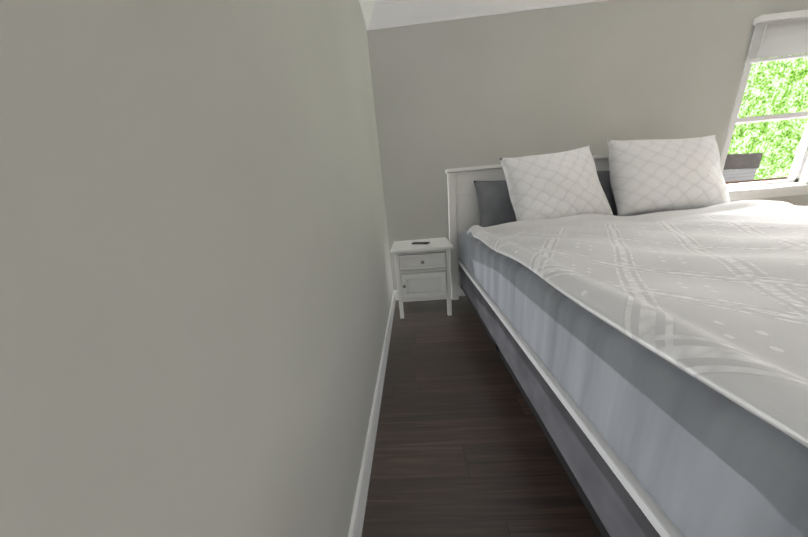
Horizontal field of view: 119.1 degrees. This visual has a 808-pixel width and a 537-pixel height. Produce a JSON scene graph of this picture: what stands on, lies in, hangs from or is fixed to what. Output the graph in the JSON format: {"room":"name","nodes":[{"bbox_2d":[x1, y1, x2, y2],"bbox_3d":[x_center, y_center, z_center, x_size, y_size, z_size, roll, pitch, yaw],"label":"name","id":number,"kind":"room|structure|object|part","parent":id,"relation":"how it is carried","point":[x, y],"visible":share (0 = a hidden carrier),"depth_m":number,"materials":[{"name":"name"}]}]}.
{"room":"bedroom","nodes":[
{"label":"bedroom","id":0,"kind":"room"},
{"bbox_2d":[0,0,393,536],"bbox_3d":[-0.314,-0.291,0.394,0.120,2.440,4.030,-4,16,3],"label":"wall","id":1,"kind":"structure","parent":0,"point":[196,288],"depth_m":0.26,"materials":[{"name":"paint"}]},
{"bbox_2d":[359,0,374,29],"bbox_3d":[-0.307,-1.418,0.062,0.092,0.100,3.790,-4,16,3],"label":"crown molding","id":2,"kind":"structure","parent":1,"relation":"attached to","point":[367,7],"depth_m":1.74,"materials":[{"name":"white"}]},
{"bbox_2d":[348,291,395,536],"bbox_3d":[-0.149,0.819,0.717,0.014,0.110,3.790,-4,16,3],"label":"baseboard","id":3,"kind":"structure","parent":1,"relation":"attached to","point":[357,519],"depth_m":0.96,"materials":[{"name":"white wood"}]},
{"bbox_2d":[374,0,401,3],"bbox_3d":[2.018,-1.666,-0.075,5.015,0.060,4.030,-4,16,3],"label":"ceiling","id":4,"kind":"structure","parent":0,"point":[380,1],"depth_m":1.76,"materials":[{"name":"white paint"}]},
{"bbox_2d":[361,296,601,536],"bbox_3d":[2.229,0.725,0.623,5.015,0.060,4.030,-4,16,3],"label":"floor","id":5,"kind":"structure","parent":0,"point":[462,447],"depth_m":1.00,"materials":[{"name":"brown wood"}]},
{"bbox_2d":[390,237,452,318],"bbox_3d":[0.174,0.079,2.212,0.510,0.635,0.448,-4,16,3],"label":"nightstand","id":6,"kind":"object","parent":5,"relation":"on","point":[423,272],"visible":1,"depth_m":2.01,"materials":[{"name":"white wood"}]},
{"bbox_3d":[0.077,0.050,1.986,0.195,0.226,0.026,-4,16,3],"label":"knob","id":7,"kind":"part","parent":6,"relation":"part of","materials":[{"name":"silver metal"}]},
{"bbox_2d":[411,242,429,243],"bbox_3d":[0.147,-0.227,2.106,0.150,0.010,0.070,2,18,24],"label":"phone","id":8,"kind":"object","parent":6,"relation":"on","point":[420,242],"visible":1,"depth_m":2.09,"materials":[{"name":"brown plastic"}]},
{"bbox_2d":[445,135,807,536],"bbox_3d":[1.460,-0.101,1.180,2.150,1.338,2.236,-4,16,3],"label":"bed","id":9,"kind":"object","parent":5,"relation":"on","point":[640,307],"visible":1,"depth_m":0.60,"materials":[{"name":"white fabric"}]},
{"bbox_2d":[473,173,565,235],"bbox_3d":[0.988,-0.551,2.031,0.740,0.480,0.196,-5,-2,1],"label":"pillow","id":10,"kind":"object","parent":9,"relation":"on","point":[492,197],"depth_m":2.00,"materials":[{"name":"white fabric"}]},
{"bbox_3d":[1.493,-0.358,2.220,2.150,1.245,0.095,-4,16,3],"label":"headboard","id":11,"kind":"part","parent":9,"relation":"part of","materials":[{"name":"white wood"}]},
{"bbox_2d":[367,0,807,289],"bbox_3d":[2.176,-1.022,2.149,4.775,2.440,0.120,-4,16,3],"label":"wall","id":12,"kind":"structure","parent":0,"point":[479,91],"depth_m":1.97,"materials":[{"name":"paint"}]},
{"bbox_2d":[394,286,465,299],"bbox_3d":[2.272,0.111,2.410,4.775,0.110,0.014,-4,16,3],"label":"baseboard","id":13,"kind":"structure","parent":12,"relation":"attached to","point":[461,292],"depth_m":2.50,"materials":[{"name":"white wood"}]},
{"bbox_2d":[367,0,607,29],"bbox_3d":[2.074,-2.112,1.720,4.775,0.100,0.092,-4,16,3],"label":"crown molding","id":14,"kind":"structure","parent":12,"relation":"attached to","point":[398,13],"depth_m":1.81,"materials":[{"name":"white"}]},
{"bbox_2d":[720,25,807,200],"bbox_3d":[3.176,-1.287,2.019,0.910,1.330,0.165,-4,16,3],"label":"window","id":15,"kind":"structure","parent":12,"relation":"in","point":[795,183],"depth_m":2.10,"materials":[{"name":"white plastic"}]},
{"bbox_2d":[741,10,807,115],"bbox_3d":[3.155,-1.612,1.860,0.920,0.666,0.041,-4,16,3],"label":"window blind","id":16,"kind":"object","parent":15,"relation":"attached to","point":[784,35],"visible":0.92,"depth_m":1.82,"materials":[{"name":"white fabric"}]},
{"label":"outside","id":17,"kind":"structure","parent":0,"visible":0},
{"bbox_2d":[728,53,807,179],"bbox_3d":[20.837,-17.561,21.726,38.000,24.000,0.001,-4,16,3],"label":"foliage","id":18,"kind":"object","parent":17,"point":[780,86],"depth_m":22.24,"materials":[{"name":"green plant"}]},
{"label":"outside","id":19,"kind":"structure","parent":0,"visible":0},
{"bbox_2d":[722,168,756,181],"bbox_3d":[14.239,-3.491,12.496,7.300,3.350,0.001,-4,16,3],"label":"house","id":20,"kind":"structure","parent":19,"point":[731,176],"depth_m":12.05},
{"bbox_2d":[723,153,762,169],"bbox_3d":[13.883,-5.227,11.942,7.700,1.000,0.001,-4,16,3],"label":"roof","id":21,"kind":"structure","parent":20,"relation":"on","point":[756,157],"depth_m":11.82,"materials":[{"name":"grey"}]},
{"bbox_2d":[725,177,787,183],"bbox_3d":[13.259,-1.433,6.872,18.000,2.720,0.001,-4,16,3],"label":"fence","id":22,"kind":"object","parent":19,"point":[757,180],"depth_m":6.66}
]}

